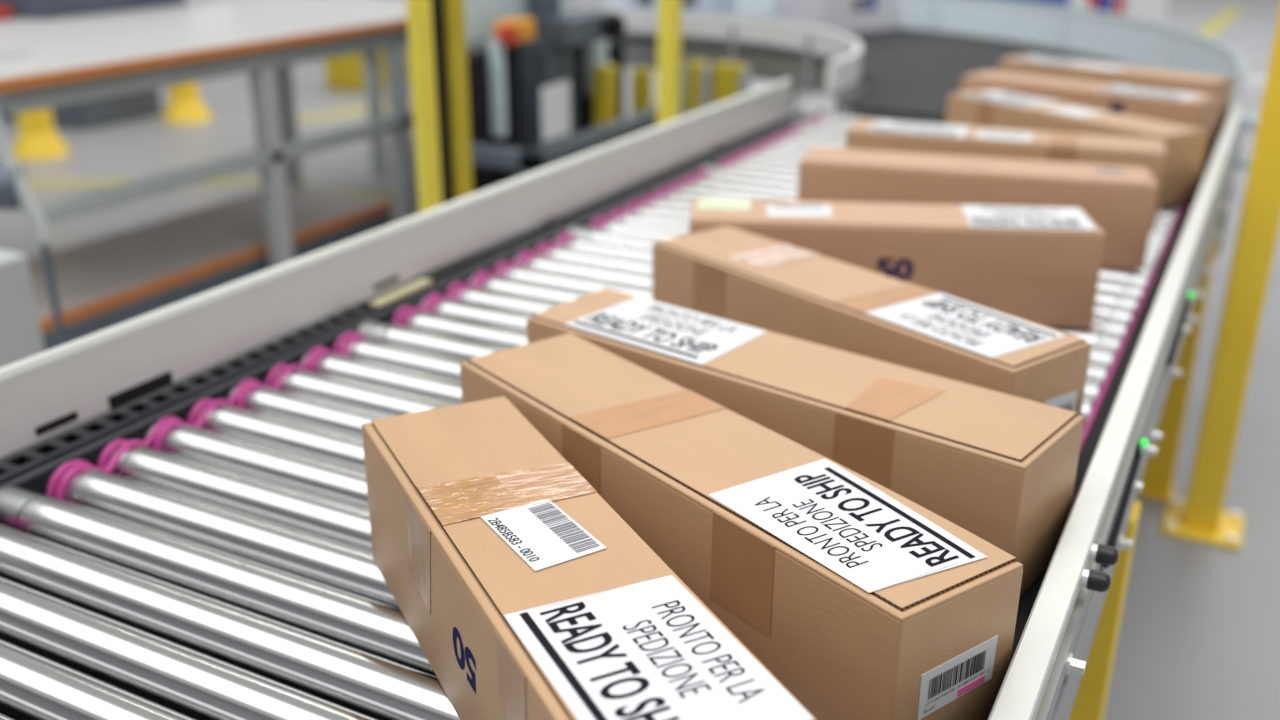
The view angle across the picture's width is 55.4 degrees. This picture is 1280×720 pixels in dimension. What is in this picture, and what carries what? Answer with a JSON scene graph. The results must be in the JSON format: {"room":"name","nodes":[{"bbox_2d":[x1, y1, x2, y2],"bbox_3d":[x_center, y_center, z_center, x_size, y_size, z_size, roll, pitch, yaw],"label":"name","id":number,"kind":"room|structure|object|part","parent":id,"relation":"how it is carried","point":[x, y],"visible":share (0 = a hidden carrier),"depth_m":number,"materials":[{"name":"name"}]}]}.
{"room":"distribution center","nodes":[
{"label":"distribution center","id":0,"kind":"room"},
{"bbox_2d":[0,0,1279,719],"bbox_3d":[2.493,-4.411,15.045,22.000,0.100,38.000,11,24,25],"label":"floor","id":1,"kind":"structure","parent":0,"point":[1199,634],"depth_m":3.82,"materials":[{"name":"grey concrete"}]},
{"bbox_2d":[0,249,44,367],"bbox_3d":[-1.275,0.125,2.447,0.205,0.695,0.160,11,24,25],"label":"pedestal","id":2,"kind":"object","parent":1,"relation":"on","point":[20,331],"visible":0.1,"depth_m":2.33,"materials":[{"name":"grey paint"}]},
{"bbox_2d":[0,117,65,345],"bbox_3d":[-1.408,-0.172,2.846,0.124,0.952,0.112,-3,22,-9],"label":"trolley","id":3,"kind":"object","parent":1,"relation":"on","point":[15,193],"visible":0.84,"depth_m":2.75,"materials":[{"name":"grey metal"}]},
{"bbox_3d":[-1.359,0.003,2.883,0.018,0.600,0.018,11,24,25],"label":"leg","id":4,"kind":"part","parent":3,"relation":"part of","materials":[{"name":"grey metal"}]},
{"bbox_2d":[13,108,70,159],"bbox_3d":[-3.160,-1.900,6.112,0.289,1.750,0.289,11,24,25],"label":"bollard","id":5,"kind":"object","parent":1,"relation":"on","point":[37,138],"visible":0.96,"depth_m":6.32,"materials":[{"name":"yellow paint"}]},
{"bbox_3d":[-3.160,-1.900,6.112,0.170,1.750,0.170,11,24,25],"label":"post","id":6,"kind":"part","parent":5,"relation":"part of","materials":[{"name":"yellow paint"}]},
{"bbox_2d":[0,88,162,129],"bbox_3d":[-3.435,-1.608,7.410,0.816,0.250,0.616,11,24,25],"label":"tool chest","id":7,"kind":"object","parent":1,"relation":"on","point":[138,105],"visible":0.2,"depth_m":7.18,"materials":[{"name":"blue metal"}]},
{"bbox_2d":[27,178,308,185],"bbox_3d":[-2.481,-0.850,5.841,1.749,0.002,0.100,-1,22,-3],"label":"floor marking","id":8,"kind":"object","parent":1,"relation":"on","point":[217,181],"depth_m":5.84,"materials":[{"name":"paint"}]},
{"bbox_2d":[162,82,211,123],"bbox_3d":[-2.742,-1.972,7.182,0.289,1.100,0.289,11,24,25],"label":"bollard","id":9,"kind":"object","parent":1,"relation":"on","point":[185,105],"visible":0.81,"depth_m":7.27,"materials":[{"name":"yellow paint"}]},
{"bbox_3d":[-2.742,-1.972,7.182,0.170,1.100,0.170,11,24,25],"label":"post","id":10,"kind":"part","parent":9,"relation":"part of","materials":[{"name":"yellow paint"}]},
{"bbox_2d":[0,0,416,350],"bbox_3d":[-1.728,-0.725,4.298,1.500,0.910,2.132,11,24,25],"label":"workbench","id":11,"kind":"object","parent":1,"relation":"on","point":[102,283],"visible":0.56,"depth_m":3.87,"materials":[{"name":"grey metal"}]},
{"bbox_2d":[0,7,13,19],"bbox_3d":[-2.236,-1.175,4.140,0.136,0.040,0.146,11,24,25],"label":"storage box","id":12,"kind":"object","parent":11,"relation":"on","point":[6,13],"visible":1,"depth_m":4.15,"materials":[{"name":"red plastic"}]},
{"bbox_2d":[0,0,185,19],"bbox_3d":[-2.052,-1.409,4.460,0.366,0.240,0.676,11,24,25],"label":"storage box","id":13,"kind":"object","parent":11,"relation":"on","point":[27,9],"visible":0.93,"depth_m":4.26,"materials":[{"name":"blue fabric"}]},
{"bbox_3d":[-1.722,-1.088,4.153,1.410,0.062,2.030,11,24,25],"label":"frame","id":14,"kind":"part","parent":11,"relation":"part of","materials":[{"name":"grey paint"}]},
{"bbox_2d":[27,186,385,319],"bbox_3d":[-1.525,-0.373,4.015,0.525,0.035,1.540,11,24,25],"label":"shelf","id":15,"kind":"object","parent":11,"relation":"attached to","point":[101,278],"depth_m":3.92,"materials":[{"name":"grey metal"}]},
{"bbox_3d":[-1.297,-0.281,3.924,0.040,0.064,1.540,11,24,25],"label":"shelf rail","id":16,"kind":"part","parent":11,"relation":"part of","materials":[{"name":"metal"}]},
{"bbox_3d":[-1.174,-0.516,3.920,0.060,0.805,0.060,11,24,25],"label":"leg","id":17,"kind":"part","parent":11,"relation":"part of","materials":[{"name":"grey paint"}]},
{"bbox_3d":[-1.450,-0.951,5.018,0.060,0.805,0.060,11,24,25],"label":"leg","id":18,"kind":"part","parent":11,"relation":"part of","materials":[{"name":"grey paint"}]},
{"bbox_3d":[-0.869,-0.730,4.465,0.060,0.805,0.060,11,24,25],"label":"leg","id":19,"kind":"part","parent":11,"relation":"part of","materials":[{"name":"grey paint"}]},
{"bbox_2d":[249,100,411,126],"bbox_3d":[-1.823,-1.550,7.620,0.140,0.002,1.334,18,27,37],"label":"floor marking","id":20,"kind":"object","parent":1,"relation":"on","point":[363,109],"depth_m":7.54,"materials":[{"name":"paint"}]},
{"bbox_2d":[311,189,394,199],"bbox_3d":[-1.400,-0.773,5.659,0.618,0.002,0.080,5,22,12],"label":"floor marking","id":21,"kind":"structure","parent":1,"relation":"on","point":[366,195],"depth_m":5.64,"materials":[{"name":"grey paint"}]},
{"bbox_2d":[324,48,410,91],"bbox_3d":[-1.894,-2.123,8.526,0.416,0.400,0.516,11,24,25],"label":"barrier","id":22,"kind":"object","parent":1,"relation":"on","point":[346,72],"visible":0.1,"depth_m":8.36,"materials":[{"name":"yellow paint"}]},
{"bbox_2d":[406,0,442,212],"bbox_3d":[-0.454,-0.728,2.500,0.116,2.250,0.047,11,24,25],"label":"post","id":23,"kind":"object","parent":1,"relation":"on","point":[419,12],"visible":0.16,"depth_m":2.56,"materials":[{"name":"yellow metal"}]},
{"bbox_2d":[431,0,453,204],"bbox_3d":[-0.434,-0.698,2.559,0.025,2.150,0.048,11,24,25],"label":"post","id":24,"kind":"object","parent":1,"relation":"on","point":[437,5],"depth_m":2.61,"materials":[{"name":"black metal"}]},
{"bbox_2d":[443,0,472,200],"bbox_3d":[-0.405,-0.762,2.587,0.125,2.250,0.057,11,24,25],"label":"post","id":25,"kind":"object","parent":1,"relation":"on","point":[454,10],"visible":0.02,"depth_m":2.64,"materials":[{"name":"yellow metal"}]},
{"bbox_2d":[414,0,686,204],"bbox_3d":[-0.256,-1.087,4.363,0.470,1.550,1.230,11,24,25],"label":"machine","id":26,"kind":"object","parent":1,"relation":"on","point":[536,44],"visible":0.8,"depth_m":4.28,"materials":[{"name":"metal"}]},
{"bbox_3d":[-0.543,-0.765,4.074,0.050,0.500,0.080,11,24,25],"label":"panel","id":27,"kind":"part","parent":26,"relation":"part of","materials":[{"name":"black plastic"}]},
{"bbox_3d":[-0.555,-1.388,4.031,0.050,0.650,0.280,11,24,25],"label":"panel","id":28,"kind":"part","parent":26,"relation":"part of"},
{"bbox_3d":[-0.477,-0.908,4.084,0.050,0.320,0.030,11,24,25],"label":"panel","id":29,"kind":"part","parent":26,"relation":"part of","materials":[{"name":"grey metal"}]},
{"bbox_3d":[-0.462,-0.831,4.215,0.050,0.520,0.130,11,24,25],"label":"panel","id":30,"kind":"part","parent":26,"relation":"part of","materials":[{"name":"black plastic"}]},
{"bbox_3d":[-0.446,-0.936,4.534,0.040,0.480,1.120,11,24,25],"label":"panel","id":31,"kind":"part","parent":26,"relation":"part of","materials":[{"name":"black plastic"}]},
{"bbox_3d":[-0.346,-0.555,3.913,0.060,0.230,0.060,11,24,25],"label":"frame post","id":32,"kind":"part","parent":26,"relation":"part of","materials":[{"name":"black metal"}]},
{"bbox_3d":[-0.380,-1.534,4.335,0.050,0.700,0.400,11,24,25],"label":"panel","id":33,"kind":"part","parent":26,"relation":"part of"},
{"bbox_3d":[-0.348,-1.043,4.425,0.170,0.760,0.180,11,24,25],"label":"motor","id":34,"kind":"part","parent":26,"relation":"part of","materials":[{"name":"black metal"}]},
{"bbox_2d":[541,81,570,141],"bbox_3d":[-0.269,-0.798,3.902,0.004,0.170,0.170,11,24,25],"label":"paper sheet","id":35,"kind":"object","parent":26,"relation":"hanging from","point":[555,99],"visible":1,"depth_m":3.90,"materials":[{"name":"white paper"}]},
{"bbox_3d":[-0.217,-1.197,4.388,0.120,0.095,0.340,11,24,25],"label":"arm","id":36,"kind":"part","parent":26,"relation":"part of","materials":[{"name":"grey metal"}]},
{"bbox_3d":[-0.212,-1.522,4.688,0.050,0.580,0.230,11,24,25],"label":"panel","id":37,"kind":"part","parent":26,"relation":"part of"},
{"bbox_3d":[-0.168,-1.172,4.686,0.050,0.290,0.100,11,24,25],"label":"panel","id":38,"kind":"part","parent":26,"relation":"part of","materials":[{"name":"yellow metal"}]},
{"bbox_3d":[-0.095,-1.221,4.444,0.090,0.090,0.090,11,24,25],"label":"knob","id":39,"kind":"part","parent":26,"relation":"part of","materials":[{"name":"black plastic"}]},
{"bbox_3d":[-0.104,-1.045,4.870,0.050,0.440,0.100,11,24,25],"label":"panel","id":40,"kind":"part","parent":26,"relation":"part of","materials":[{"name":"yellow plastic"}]},
{"bbox_2d":[0,78,1244,719],"bbox_3d":[0.193,0.219,2.007,1.189,0.857,3.850,11,24,25],"label":"conveyor","id":41,"kind":"object","parent":1,"relation":"on","point":[185,531],"visible":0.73,"depth_m":1.44,"materials":[{"name":"metal"}]},
{"bbox_3d":[-0.389,-0.172,1.949,0.021,0.093,3.470,11,24,25],"label":"guard rail","id":42,"kind":"part","parent":41,"relation":"part of","materials":[{"name":"metal"}]},
{"bbox_3d":[-0.370,-0.103,2.075,0.020,0.100,3.650,11,24,25],"label":"frame","id":43,"kind":"part","parent":41,"relation":"part of","materials":[{"name":"grey metal"}]},
{"bbox_3d":[-0.175,-0.262,2.358,0.010,0.050,0.040,11,24,25],"label":"rail post","id":44,"kind":"part","parent":41,"relation":"part of","materials":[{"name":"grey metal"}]},
{"bbox_2d":[362,396,815,719],"bbox_3d":[-0.066,0.214,0.937,0.142,0.149,0.600,-10,24,-24],"label":"cardboard box","id":45,"kind":"object","parent":41,"relation":"on","point":[525,594],"visible":1,"depth_m":0.90,"materials":[{"name":"brown cardboard"}]},
{"bbox_3d":[0.194,-0.521,3.018,0.010,0.050,0.040,11,24,25],"label":"rail post","id":46,"kind":"part","parent":41,"relation":"part of","materials":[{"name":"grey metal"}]},
{"bbox_2d":[460,333,1022,719],"bbox_3d":[0.051,0.142,1.122,0.142,0.148,0.601,-16,27,-35],"label":"cardboard box","id":47,"kind":"object","parent":41,"relation":"on","point":[863,601],"visible":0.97,"depth_m":0.97,"materials":[{"name":"brown cardboard"}]},
{"bbox_2d":[527,288,1083,595],"bbox_3d":[0.145,0.070,1.305,0.600,0.149,0.142,17,27,36],"label":"cardboard box","id":48,"kind":"object","parent":41,"relation":"on","point":[999,467],"visible":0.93,"depth_m":1.18,"materials":[{"name":"brown cardboard"}]},
{"bbox_3d":[0.145,0.001,1.285,0.591,0.004,0.131,17,27,36],"label":"lid","id":49,"kind":"part","parent":48,"relation":"part of","materials":[{"name":"cardboard"}]},
{"bbox_2d":[652,226,1090,416],"bbox_3d":[0.257,-0.024,1.543,0.142,0.149,0.601,-16,27,-35],"label":"cardboard box","id":50,"kind":"object","parent":41,"relation":"on","point":[729,273],"visible":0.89,"depth_m":1.46,"materials":[{"name":"brown cardboard"}]},
{"bbox_2d":[689,198,1104,328],"bbox_3d":[0.377,-0.151,1.867,0.600,0.149,0.142,2,22,5],"label":"cardboard box","id":51,"kind":"object","parent":41,"relation":"on","point":[1039,265],"visible":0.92,"depth_m":1.79,"materials":[{"name":"brown cardboard"}]},
{"bbox_3d":[0.374,-0.220,1.845,0.591,0.004,0.131,2,22,5],"label":"lid","id":52,"kind":"part","parent":51,"relation":"part of","materials":[{"name":"cardboard"}]},
{"bbox_2d":[797,147,1156,269],"bbox_3d":[0.592,-0.279,2.192,0.600,0.148,0.142,6,22,15],"label":"cardboard box","id":53,"kind":"object","parent":41,"relation":"on","point":[1120,200],"visible":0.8,"depth_m":2.12,"materials":[{"name":"brown cardboard"}]},
{"bbox_3d":[0.590,-0.347,2.171,0.591,0.004,0.131,6,22,15],"label":"lid","id":54,"kind":"part","parent":53,"relation":"part of","materials":[{"name":"cardboard"}]},
{"bbox_2d":[845,118,1165,229],"bbox_3d":[0.721,-0.379,2.446,0.600,0.149,0.142,8,23,19],"label":"cardboard box","id":55,"kind":"object","parent":41,"relation":"on","point":[865,134],"visible":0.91,"depth_m":2.38,"materials":[{"name":"brown cardboard"}]},
{"bbox_3d":[0.719,-0.447,2.425,0.591,0.004,0.131,8,23,19],"label":"lid","id":56,"kind":"part","parent":55,"relation":"part of","materials":[{"name":"cardboard"}]},
{"bbox_2d":[946,89,1207,208],"bbox_3d":[0.942,-0.480,2.705,0.142,0.149,0.600,-12,25,-28],"label":"cardboard box","id":57,"kind":"object","parent":41,"relation":"on","point":[1185,146],"visible":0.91,"depth_m":2.60,"materials":[{"name":"brown cardboard"}]},
{"bbox_3d":[0.944,-0.549,2.684,0.131,0.004,0.591,-12,25,-28],"label":"lid","id":58,"kind":"part","parent":57,"relation":"part of","materials":[{"name":"cardboard"}]},
{"bbox_2d":[961,70,1220,160],"bbox_3d":[1.099,-0.608,3.030,0.600,0.149,0.142,19,28,39],"label":"cardboard box","id":59,"kind":"object","parent":41,"relation":"on","point":[1195,110],"visible":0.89,"depth_m":2.91,"materials":[{"name":"brown cardboard"}]},
{"bbox_3d":[1.099,-0.677,3.010,0.591,0.004,0.131,19,28,39],"label":"lid","id":60,"kind":"part","parent":59,"relation":"part of","materials":[{"name":"cardboard"}]},
{"bbox_3d":[0.598,0.473,1.692,0.098,0.619,0.100,11,24,25],"label":"leg","id":61,"kind":"part","parent":41,"relation":"part of","materials":[{"name":"yellow paint"}]},
{"bbox_3d":[0.690,-0.045,1.625,0.027,0.017,3.850,11,24,25],"label":"guard rail","id":62,"kind":"part","parent":41,"relation":"part of","materials":[{"name":"metal"}]},
{"bbox_3d":[0.693,0.051,1.661,0.032,0.188,3.850,11,24,25],"label":"frame","id":63,"kind":"part","parent":41,"relation":"part of","materials":[{"name":"grey metal"}]},
{"bbox_3d":[0.961,-0.206,2.228,0.008,0.008,1.980,11,24,25],"label":"drive cord","id":64,"kind":"part","parent":41,"relation":"part of","materials":[{"name":"rubber"}]},
{"bbox_2d":[1139,438,1148,447],"bbox_3d":[0.561,0.093,1.358,0.010,0.011,0.011,11,24,25],"label":"indicator light","id":65,"kind":"object","parent":41,"relation":"attached to","point":[1143,442],"depth_m":1.35,"materials":[{"name":"green plastic"}]},
{"bbox_3d":[1.236,0.025,2.832,0.098,0.619,0.100,11,24,25],"label":"leg","id":66,"kind":"part","parent":41,"relation":"part of","materials":[{"name":"yellow paint"}]},
{"bbox_2d":[1188,291,1193,297],"bbox_3d":[0.834,-0.099,1.845,0.010,0.011,0.011,11,24,25],"label":"indicator light","id":67,"kind":"object","parent":41,"relation":"attached to","point":[1190,294],"depth_m":1.84,"materials":[{"name":"green plastic"}]},
{"bbox_2d":[657,0,681,125],"bbox_3d":[0.087,-1.108,3.466,0.135,2.250,0.057,11,24,25],"label":"post","id":68,"kind":"object","parent":1,"relation":"on","point":[669,11],"visible":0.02,"depth_m":3.54,"materials":[{"name":"yellow metal"}]},
{"bbox_2d":[680,60,750,117],"bbox_3d":[0.279,-0.769,4.678,0.290,0.730,0.080,11,24,25],"label":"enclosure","id":69,"kind":"object","parent":1,"relation":"on","point":[731,80],"visible":0.36,"depth_m":4.57,"materials":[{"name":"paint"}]},
{"bbox_3d":[0.155,-0.780,4.720,0.030,0.720,0.040,11,24,25],"label":"frame post","id":70,"kind":"part","parent":69,"relation":"part of","materials":[{"name":"yellow metal"}]},
{"bbox_3d":[0.218,-0.836,4.711,0.080,0.630,0.040,11,24,25],"label":"panel","id":71,"kind":"part","parent":69,"relation":"part of","materials":[{"name":"yellow paint"}]},
{"bbox_3d":[0.248,-0.762,4.675,0.030,0.720,0.040,11,24,25],"label":"frame post","id":72,"kind":"part","parent":69,"relation":"part of","materials":[{"name":"grey metal"}]},
{"bbox_3d":[0.338,-0.812,4.653,0.130,0.630,0.040,11,24,25],"label":"panel","id":73,"kind":"part","parent":69,"relation":"part of","materials":[{"name":"yellow paint"}]},
{"bbox_3d":[0.385,-0.735,4.608,0.030,0.720,0.040,11,24,25],"label":"frame post","id":74,"kind":"part","parent":69,"relation":"part of","materials":[{"name":"grey metal"}]},
{"bbox_2d":[362,0,1258,254],"bbox_3d":[0.366,-1.068,5.191,1.853,0.910,4.752,-19,28,-39],"label":"conveyor","id":75,"kind":"object","parent":1,"relation":"on","point":[908,72],"visible":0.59,"depth_m":4.67,"materials":[{"name":"grey metal"}]},
{"bbox_3d":[-1.291,-1.220,5.938,0.060,0.630,0.060,11,24,25],"label":"leg","id":76,"kind":"part","parent":75,"relation":"part of","materials":[{"name":"grey paint"}]},
{"bbox_2d":[626,0,736,15],"bbox_3d":[0.186,-1.630,5.373,0.420,0.320,0.301,9,23,21],"label":"carton","id":77,"kind":"object","parent":75,"relation":"on","point":[716,7],"visible":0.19,"depth_m":5.27,"materials":[{"name":"white cardboard"}]},
{"bbox_3d":[0.305,-0.908,5.167,0.060,0.630,0.060,11,24,25],"label":"leg","id":78,"kind":"part","parent":75,"relation":"part of","materials":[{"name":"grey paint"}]},
{"bbox_3d":[0.364,-1.204,4.802,0.019,0.230,0.020,11,24,25],"label":"guard post","id":79,"kind":"part","parent":75,"relation":"part of","materials":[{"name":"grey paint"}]},
{"bbox_3d":[0.722,-1.200,5.909,0.060,0.630,0.060,11,24,25],"label":"leg","id":80,"kind":"part","parent":75,"relation":"part of","materials":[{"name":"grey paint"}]},
{"bbox_3d":[0.618,-1.079,4.489,0.019,0.230,0.020,11,24,25],"label":"guard post","id":81,"kind":"part","parent":75,"relation":"part of","materials":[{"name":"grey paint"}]},
{"bbox_2d":[773,0,898,33],"bbox_3d":[0.866,-1.604,5.343,0.480,0.300,0.301,-16,27,-35],"label":"carton","id":82,"kind":"object","parent":75,"relation":"on","point":[842,16],"visible":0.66,"depth_m":5.24,"materials":[{"name":"grey"}]},
{"bbox_3d":[0.613,-0.793,3.764,0.019,0.230,0.020,11,24,25],"label":"guard post","id":83,"kind":"part","parent":75,"relation":"part of","materials":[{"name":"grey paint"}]},
{"bbox_3d":[0.699,-0.927,4.104,0.019,0.230,0.020,11,24,25],"label":"guard post","id":84,"kind":"part","parent":75,"relation":"part of","materials":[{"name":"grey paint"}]},
{"bbox_2d":[999,54,1234,137],"bbox_3d":[1.276,-0.722,3.321,0.142,0.149,0.600,-19,29,-40],"label":"cardboard box","id":85,"kind":"object","parent":75,"relation":"on","point":[1220,86],"visible":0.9,"depth_m":3.22,"materials":[{"name":"brown cardboard"}]},
{"bbox_3d":[1.277,-0.791,3.300,0.131,0.004,0.591,-19,29,-40],"label":"lid","id":86,"kind":"part","parent":85,"relation":"part of","materials":[{"name":"cardboard"}]},
{"bbox_3d":[1.711,-0.752,3.483,0.017,0.190,0.018,11,24,25],"label":"guard post","id":87,"kind":"part","parent":75,"relation":"part of","materials":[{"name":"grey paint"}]},
{"bbox_2d":[1020,0,1167,22],"bbox_3d":[2.119,-1.811,6.628,1.350,1.250,0.086,11,24,25],"label":"carton","id":88,"kind":"object","parent":1,"relation":"on","point":[1152,10],"visible":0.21,"depth_m":6.34,"materials":[{"name":"white cardboard"}]},
{"bbox_2d":[1161,9,1279,550],"bbox_3d":[1.288,-0.666,2.364,0.163,2.250,0.165,11,24,25],"label":"post","id":89,"kind":"object","parent":1,"relation":"on","point":[1202,518],"visible":1,"depth_m":2.58,"materials":[{"name":"yellow metal"}]},
{"bbox_3d":[1.283,0.374,2.776,0.163,0.012,0.165,11,24,25],"label":"foot plate","id":90,"kind":"part","parent":89,"relation":"part of","materials":[{"name":"yellow paint"}]},
{"bbox_2d":[1198,8,1243,36],"bbox_3d":[5.789,-3.357,12.280,0.160,0.002,4.604,12,24,27],"label":"floor marking","id":91,"kind":"object","parent":1,"relation":"on","point":[1217,24],"depth_m":12.67,"materials":[{"name":"yellow paint"}]},
{"bbox_2d":[1245,76,1266,81],"bbox_3d":[4.844,-2.070,9.014,1.724,0.002,0.300,4,22,10],"label":"floor marking","id":92,"kind":"structure","parent":1,"relation":"on","point":[1247,78],"depth_m":9.08,"materials":[{"name":"white paint"}]}
]}

